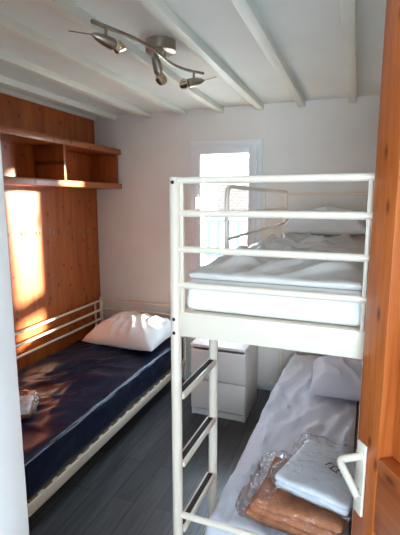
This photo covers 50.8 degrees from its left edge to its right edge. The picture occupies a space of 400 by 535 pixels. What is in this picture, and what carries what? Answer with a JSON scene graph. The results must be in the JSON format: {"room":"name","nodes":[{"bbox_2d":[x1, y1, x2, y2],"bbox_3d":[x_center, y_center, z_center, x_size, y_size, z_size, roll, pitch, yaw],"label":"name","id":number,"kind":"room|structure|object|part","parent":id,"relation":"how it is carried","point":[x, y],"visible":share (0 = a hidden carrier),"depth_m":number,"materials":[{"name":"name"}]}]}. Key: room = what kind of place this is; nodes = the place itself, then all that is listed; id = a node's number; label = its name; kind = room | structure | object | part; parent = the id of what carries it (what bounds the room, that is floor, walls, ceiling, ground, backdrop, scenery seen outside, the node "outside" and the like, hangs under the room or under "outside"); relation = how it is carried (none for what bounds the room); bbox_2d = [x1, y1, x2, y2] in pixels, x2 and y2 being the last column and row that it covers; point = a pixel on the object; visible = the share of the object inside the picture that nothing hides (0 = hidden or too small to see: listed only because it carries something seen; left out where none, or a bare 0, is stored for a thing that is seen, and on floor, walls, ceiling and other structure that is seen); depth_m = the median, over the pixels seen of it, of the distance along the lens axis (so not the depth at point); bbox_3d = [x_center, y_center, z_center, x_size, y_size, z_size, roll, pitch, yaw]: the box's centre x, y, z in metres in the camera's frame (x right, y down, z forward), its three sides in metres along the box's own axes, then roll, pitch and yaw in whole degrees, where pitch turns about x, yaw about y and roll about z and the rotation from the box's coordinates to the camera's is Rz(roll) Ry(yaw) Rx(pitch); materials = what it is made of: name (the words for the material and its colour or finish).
{"room":"dormitory","nodes":[
{"label":"dormitory","id":0,"kind":"room"},
{"bbox_2d":[0,93,100,370],"bbox_3d":[-1.510,0.017,2.666,0.100,2.350,3.150,3,10,20],"label":"wall","id":1,"kind":"structure","parent":0,"point":[51,276],"depth_m":3.34,"materials":[{"name":"brown wood"}]},
{"bbox_2d":[0,87,95,120],"bbox_3d":[-1.458,-1.123,2.450,0.020,0.030,2.930,3,10,20],"label":"trim","id":2,"kind":"structure","parent":1,"relation":"attached to","point":[2,90],"depth_m":3.18,"materials":[{"name":"paint"}]},
{"bbox_2d":[0,125,121,188],"bbox_3d":[-1.167,-0.742,2.929,0.270,0.344,1.944,3,10,20],"label":"wall shelf","id":3,"kind":"object","parent":1,"relation":"attached to","point":[49,150],"visible":1,"depth_m":3.10,"materials":[{"name":"brown wood"}]},
{"bbox_3d":[-0.853,-0.882,3.790,0.253,0.251,0.028,3,10,20],"label":"panel","id":4,"kind":"part","parent":3,"relation":"part of","materials":[{"name":"brown wood"}]},
{"bbox_2d":[0,0,385,116],"bbox_3d":[-0.161,-1.112,1.979,2.975,0.100,3.150,3,10,20],"label":"ceiling","id":5,"kind":"structure","parent":0,"point":[308,35],"depth_m":2.07,"materials":[{"name":"paint"}]},
{"bbox_2d":[68,19,215,88],"bbox_3d":[-0.223,-0.943,1.907,0.179,0.210,0.834,6,11,34],"label":"ceiling spotlight","id":6,"kind":"object","parent":5,"relation":"attached to","point":[157,46],"visible":1,"depth_m":1.91,"materials":[{"name":"silver metal"}]},
{"bbox_2d":[28,374,358,534],"bbox_3d":[-0.131,1.502,1.168,3.875,0.100,5.420,3,10,20],"label":"floor","id":7,"kind":"structure","parent":0,"point":[126,487],"depth_m":2.49,"materials":[{"name":"grey wood"}]},
{"bbox_2d":[15,297,186,516],"bbox_3d":[-0.882,0.799,2.996,0.894,0.700,2.023,3,10,20],"label":"bed","id":8,"kind":"object","parent":7,"relation":"on","point":[37,500],"visible":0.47,"depth_m":2.99,"materials":[{"name":"beige metal"}]},
{"bbox_3d":[-1.286,0.550,3.106,0.021,0.021,1.960,3,10,20],"label":"rail","id":9,"kind":"part","parent":8,"relation":"part of","materials":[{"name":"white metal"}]},
{"bbox_3d":[-1.286,0.462,3.091,0.021,0.021,1.960,3,10,20],"label":"rail","id":10,"kind":"part","parent":8,"relation":"part of","materials":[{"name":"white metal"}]},
{"bbox_3d":[-1.286,0.637,3.120,0.021,0.021,1.960,3,10,20],"label":"rail","id":11,"kind":"part","parent":8,"relation":"part of","materials":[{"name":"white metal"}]},
{"bbox_2d":[17,337,182,499],"bbox_3d":[-0.866,0.822,2.990,0.828,0.241,1.940,3,10,20],"label":"mattress","id":12,"kind":"object","parent":8,"relation":"on","point":[82,387],"visible":0.74,"depth_m":2.70,"materials":[{"name":"blue fabric"}]},
{"bbox_2d":[19,389,39,418],"bbox_3d":[-1.076,0.772,2.360,0.326,0.097,0.263,-2,10,-15],"label":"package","id":13,"kind":"object","parent":12,"relation":"on","point":[27,402],"visible":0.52,"depth_m":2.38,"materials":[{"name":"plastic"}]},
{"bbox_2d":[82,311,170,350],"bbox_3d":[-0.568,0.511,3.566,0.670,0.238,0.519,4,10,24],"label":"pillow","id":14,"kind":"object","parent":12,"relation":"on","point":[133,330],"visible":0.98,"depth_m":3.40,"materials":[{"name":"white fabric"}]},
{"bbox_3d":[-0.943,0.625,4.064,0.034,0.700,0.033,3,10,20],"label":"post","id":15,"kind":"part","parent":8,"relation":"part of","materials":[{"name":"beige metal"}]},
{"bbox_3d":[-0.479,0.999,2.878,0.030,0.057,1.950,3,10,20],"label":"frame rail","id":16,"kind":"part","parent":8,"relation":"part of","materials":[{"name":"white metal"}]},
{"bbox_3d":[-0.539,0.329,3.865,0.830,0.025,0.025,3,10,20],"label":"headboard rail","id":17,"kind":"part","parent":8,"relation":"part of","materials":[{"name":"beige metal"}]},
{"bbox_3d":[-0.539,0.408,3.878,0.830,0.025,0.025,3,10,20],"label":"headboard rail","id":18,"kind":"part","parent":8,"relation":"part of","materials":[{"name":"beige metal"}]},
{"bbox_3d":[-0.135,0.673,3.771,0.034,0.700,0.033,3,10,20],"label":"post","id":19,"kind":"part","parent":8,"relation":"part of","materials":[{"name":"beige metal"}]},
{"bbox_2d":[190,338,257,422],"bbox_3d":[0.196,0.821,3.278,0.420,0.567,0.410,3,10,20],"label":"dresser","id":20,"kind":"object","parent":7,"relation":"on","point":[237,362],"visible":0.67,"depth_m":3.09,"materials":[{"name":"white laminate"}]},
{"bbox_3d":[0.130,0.952,3.117,0.414,0.223,0.018,3,10,20],"label":"drawer","id":21,"kind":"part","parent":20,"relation":"part of","materials":[{"name":"white laminate"}]},
{"bbox_3d":[0.130,0.722,3.080,0.414,0.230,0.018,3,10,20],"label":"drawer","id":22,"kind":"part","parent":20,"relation":"part of","materials":[{"name":"white laminate"}]},
{"bbox_3d":[0.196,0.552,3.234,0.420,0.022,0.410,3,10,20],"label":"panel","id":23,"kind":"part","parent":20,"relation":"part of","materials":[{"name":"white laminate"}]},
{"bbox_2d":[169,173,374,534],"bbox_3d":[0.582,0.404,2.337,0.669,1.692,2.072,4,10,21],"label":"bunk bed","id":24,"kind":"object","parent":7,"relation":"on","point":[295,335],"visible":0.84,"depth_m":1.38,"materials":[{"name":"white metal"}]},
{"bbox_3d":[-0.083,0.537,1.522,0.038,1.692,0.038,4,10,21],"label":"post","id":25,"kind":"part","parent":24,"relation":"part of","materials":[{"name":"white metal"}]},
{"bbox_3d":[0.208,0.944,1.470,0.598,0.024,0.023,4,10,21],"label":"foot rail","id":26,"kind":"part","parent":24,"relation":"part of","materials":[{"name":"white metal"}]},
{"bbox_3d":[0.392,-0.244,2.605,0.021,0.486,1.480,4,10,21],"label":"guard rail","id":27,"kind":"part","parent":24,"relation":"part of","materials":[{"name":"white metal"}]},
{"bbox_3d":[0.394,-0.239,2.610,0.017,0.017,1.469,4,10,21],"label":"guard rail","id":28,"kind":"part","parent":24,"relation":"part of","materials":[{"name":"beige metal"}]},
{"bbox_3d":[0.394,-0.354,2.592,0.017,0.017,1.469,4,10,21],"label":"guard rail","id":29,"kind":"part","parent":24,"relation":"part of","materials":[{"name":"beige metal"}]},
{"bbox_3d":[0.208,0.077,1.329,0.598,0.024,0.023,4,10,21],"label":"rail","id":30,"kind":"part","parent":24,"relation":"part of","materials":[{"name":"white metal"}]},
{"bbox_3d":[0.208,-0.044,1.310,0.598,0.024,0.023,4,10,21],"label":"rail","id":31,"kind":"part","parent":24,"relation":"part of","materials":[{"name":"white metal"}]},
{"bbox_2d":[187,279,361,326],"bbox_3d":[0.581,-0.031,2.260,0.584,0.108,1.957,4,10,21],"label":"mattress","id":32,"kind":"object","parent":24,"relation":"on","point":[310,310],"visible":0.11,"depth_m":1.36,"materials":[{"name":"white fabric"}]},
{"bbox_2d":[188,230,367,290],"bbox_3d":[0.582,-0.142,2.245,0.592,0.115,1.913,4,10,21],"label":"blanket","id":33,"kind":"object","parent":32,"relation":"on","point":[345,275],"visible":0.8,"depth_m":1.47,"materials":[{"name":"white fabric"}]},
{"bbox_2d":[280,206,365,235],"bbox_3d":[0.870,-0.329,2.921,0.550,0.196,0.398,4,10,21],"label":"pillow","id":34,"kind":"object","parent":33,"relation":"on","point":[327,227],"visible":0.69,"depth_m":2.77,"materials":[{"name":"white fabric"}]},
{"bbox_3d":[0.208,-0.162,1.290,0.598,0.024,0.023,4,10,21],"label":"rail","id":35,"kind":"part","parent":24,"relation":"part of","materials":[{"name":"white metal"}]},
{"bbox_3d":[0.208,-0.268,1.273,0.598,0.024,0.023,4,10,21],"label":"rail","id":36,"kind":"part","parent":24,"relation":"part of","materials":[{"name":"white metal"}]},
{"bbox_2d":[204,353,356,534],"bbox_3d":[0.594,0.932,2.420,0.551,0.243,1.910,4,10,21],"label":"mattress","id":37,"kind":"object","parent":24,"relation":"on","point":[290,411],"visible":0.56,"depth_m":2.25,"materials":[{"name":"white fabric"}]},
{"bbox_2d":[235,450,351,534],"bbox_3d":[0.392,0.880,1.636,0.418,0.131,0.376,5,10,27],"label":"folded blanket","id":38,"kind":"object","parent":37,"relation":"on","point":[273,507],"visible":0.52,"depth_m":1.54,"materials":[{"name":"brown fabric"}]},
{"bbox_2d":[269,433,356,520],"bbox_3d":[0.485,0.779,1.623,0.339,0.109,0.395,6,11,34],"label":"sheets","id":39,"kind":"object","parent":38,"relation":"on","point":[313,475],"visible":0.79,"depth_m":1.57,"materials":[{"name":"white fabric"}]},
{"bbox_2d":[309,355,361,400],"bbox_3d":[0.919,0.684,2.701,0.400,0.182,0.459,3,10,17],"label":"pillow","id":40,"kind":"object","parent":37,"relation":"on","point":[338,377],"visible":0.73,"depth_m":2.56,"materials":[{"name":"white fabric"}]},
{"bbox_3d":[0.669,0.243,3.390,0.030,1.672,0.030,4,10,21],"label":"post","id":41,"kind":"part","parent":24,"relation":"part of","materials":[{"name":"white metal"}]},
{"bbox_3d":[0.961,-0.552,3.143,0.604,0.021,0.021,4,10,21],"label":"headboard rail","id":42,"kind":"part","parent":24,"relation":"part of","materials":[{"name":"beige metal"}]},
{"bbox_3d":[0.500,0.574,1.292,0.038,1.692,0.038,4,10,21],"label":"post","id":43,"kind":"part","parent":24,"relation":"part of","materials":[{"name":"white metal"}]},
{"bbox_2d":[94,95,379,382],"bbox_3d":[0.362,-0.131,3.579,2.775,2.350,0.120,3,10,20],"label":"wall","id":44,"kind":"structure","parent":0,"point":[337,135],"depth_m":3.57,"materials":[{"name":"paint"}]},
{"bbox_2d":[0,75,116,120],"bbox_3d":[-1.266,-1.105,2.380,0.052,0.042,2.928,3,10,20],"label":"ceiling beam","id":45,"kind":"structure","parent":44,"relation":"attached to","point":[4,81],"depth_m":2.95,"materials":[{"name":"paint"}]},
{"bbox_2d":[0,50,150,117],"bbox_3d":[-0.946,-1.087,2.264,0.052,0.042,2.928,3,10,20],"label":"ceiling beam","id":46,"kind":"structure","parent":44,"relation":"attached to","point":[6,58],"depth_m":2.56,"materials":[{"name":"paint"}]},
{"bbox_2d":[0,13,185,115],"bbox_3d":[-0.641,-1.069,2.153,0.052,0.042,2.928,3,10,20],"label":"ceiling beam","id":47,"kind":"structure","parent":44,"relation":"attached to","point":[8,25],"depth_m":2.15,"materials":[{"name":"paint"}]},
{"bbox_2d":[37,0,223,112],"bbox_3d":[-0.336,-1.051,2.042,0.052,0.042,2.928,3,10,20],"label":"ceiling beam","id":48,"kind":"structure","parent":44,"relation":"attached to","point":[67,9],"depth_m":1.96,"materials":[{"name":"paint"}]},
{"bbox_2d":[135,0,263,109],"bbox_3d":[-0.031,-1.032,1.932,0.052,0.042,2.928,3,10,20],"label":"ceiling beam","id":49,"kind":"structure","parent":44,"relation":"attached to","point":[158,9],"depth_m":1.92,"materials":[{"name":"paint"}]},
{"bbox_2d":[169,369,276,390],"bbox_3d":[0.374,1.006,3.687,2.700,0.070,0.014,3,10,20],"label":"baseboard","id":50,"kind":"structure","parent":44,"relation":"attached to","point":[260,384],"depth_m":3.62,"materials":[{"name":"white paint"}]},
{"bbox_2d":[190,139,262,279],"bbox_3d":[0.209,-0.284,3.551,0.620,1.520,0.172,3,10,20],"label":"window","id":51,"kind":"structure","parent":44,"relation":"in","point":[253,147],"depth_m":3.45,"materials":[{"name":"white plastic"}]},
{"bbox_3d":[-0.034,-0.555,3.535,0.025,0.120,0.056,3,10,20],"label":"handle","id":52,"kind":"part","parent":51,"relation":"part of","materials":[{"name":"white plastic"}]},
{"bbox_2d":[231,0,304,106],"bbox_3d":[0.264,-1.015,1.824,0.052,0.042,2.928,3,10,20],"label":"ceiling beam","id":53,"kind":"structure","parent":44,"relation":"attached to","point":[247,9],"depth_m":1.91,"materials":[{"name":"paint"}]},
{"bbox_2d":[340,0,355,102],"bbox_3d":[0.602,-0.995,1.702,0.052,0.042,2.928,3,10,20],"label":"ceiling beam","id":54,"kind":"structure","parent":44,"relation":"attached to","point":[347,7],"depth_m":1.88,"materials":[{"name":"paint"}]},
{"bbox_3d":[-0.693,0.326,0.765,2.765,2.350,0.080,3,10,20],"label":"wall","id":55,"kind":"structure","parent":0,"visible":0},
{"bbox_2d":[0,142,28,534],"bbox_3d":[0.110,0.395,0.470,1.050,2.310,0.123,3,10,20],"label":"trim","id":56,"kind":"structure","parent":55,"relation":"attached to","point":[13,498],"depth_m":0.63,"materials":[{"name":"white paint"}]},
{"bbox_3d":[1.188,0.177,1.686,0.100,2.350,3.150,3,10,20],"label":"wall","id":57,"kind":"structure","parent":0,"visible":0},
{"bbox_2d":[337,0,399,534],"bbox_3d":[0.516,0.367,0.795,0.138,2.220,0.800,-2,9,-11],"label":"door","id":58,"kind":"structure","parent":57,"relation":"in","point":[375,491],"depth_m":1.09,"materials":[{"name":"brown wood"}]},
{"bbox_3d":[0.424,0.565,1.142,0.075,0.073,0.107,-2,9,-11],"label":"lever","id":59,"kind":"part","parent":58,"relation":"part of","materials":[{"name":"white metal"}]},
{"bbox_3d":[0.456,0.600,1.199,0.009,0.220,0.040,-2,9,-11],"label":"handle","id":60,"kind":"part","parent":58,"relation":"part of","materials":[{"name":"white metal"}]},
{"bbox_3d":[0.557,0.662,0.852,0.053,0.220,0.601,-2,9,-11],"label":"rail","id":61,"kind":"part","parent":58,"relation":"part of","materials":[{"name":"brown wood"}]},
{"bbox_3d":[0.576,-0.030,0.743,0.011,1.178,0.600,-2,9,-11],"label":"panel","id":62,"kind":"part","parent":58,"relation":"part of","materials":[{"name":"brown wood"}]},
{"label":"outside","id":63,"kind":"structure","parent":0,"visible":0},
{"bbox_3d":[0.568,0.499,10.449,22.000,0.100,12.400,3,10,20],"label":"ground","id":64,"kind":"structure","parent":63,"visible":0},
{"bbox_2d":[203,219,247,256],"bbox_3d":[0.184,-0.056,8.127,2.440,1.740,0.080,3,10,20],"label":"balcony railing","id":65,"kind":"object","parent":64,"relation":"on","point":[208,221],"visible":0.19,"depth_m":7.94,"materials":[{"name":"white metal"}]},
{"bbox_3d":[0.184,-0.228,8.099,2.400,0.050,0.060,3,10,20],"label":"rail","id":66,"kind":"part","parent":65,"relation":"part of","materials":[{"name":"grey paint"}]},
{"bbox_3d":[0.184,-0.885,7.992,2.400,0.060,0.060,3,10,20],"label":"rail","id":67,"kind":"part","parent":65,"relation":"part of","materials":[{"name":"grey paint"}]},
{"bbox_2d":[203,154,248,264],"bbox_3d":[0.605,-1.165,10.866,3.600,3.050,3.500,3,10,20],"label":"house","id":68,"kind":"structure","parent":64,"relation":"on","point":[232,164],"depth_m":9.22,"materials":[{"name":"white"}]},
{"bbox_3d":[0.736,-1.520,9.159,0.730,0.800,0.055,3,10,20],"label":"brick panel","id":69,"kind":"part","parent":68,"relation":"part of","materials":[{"name":"white brick"}]}
]}

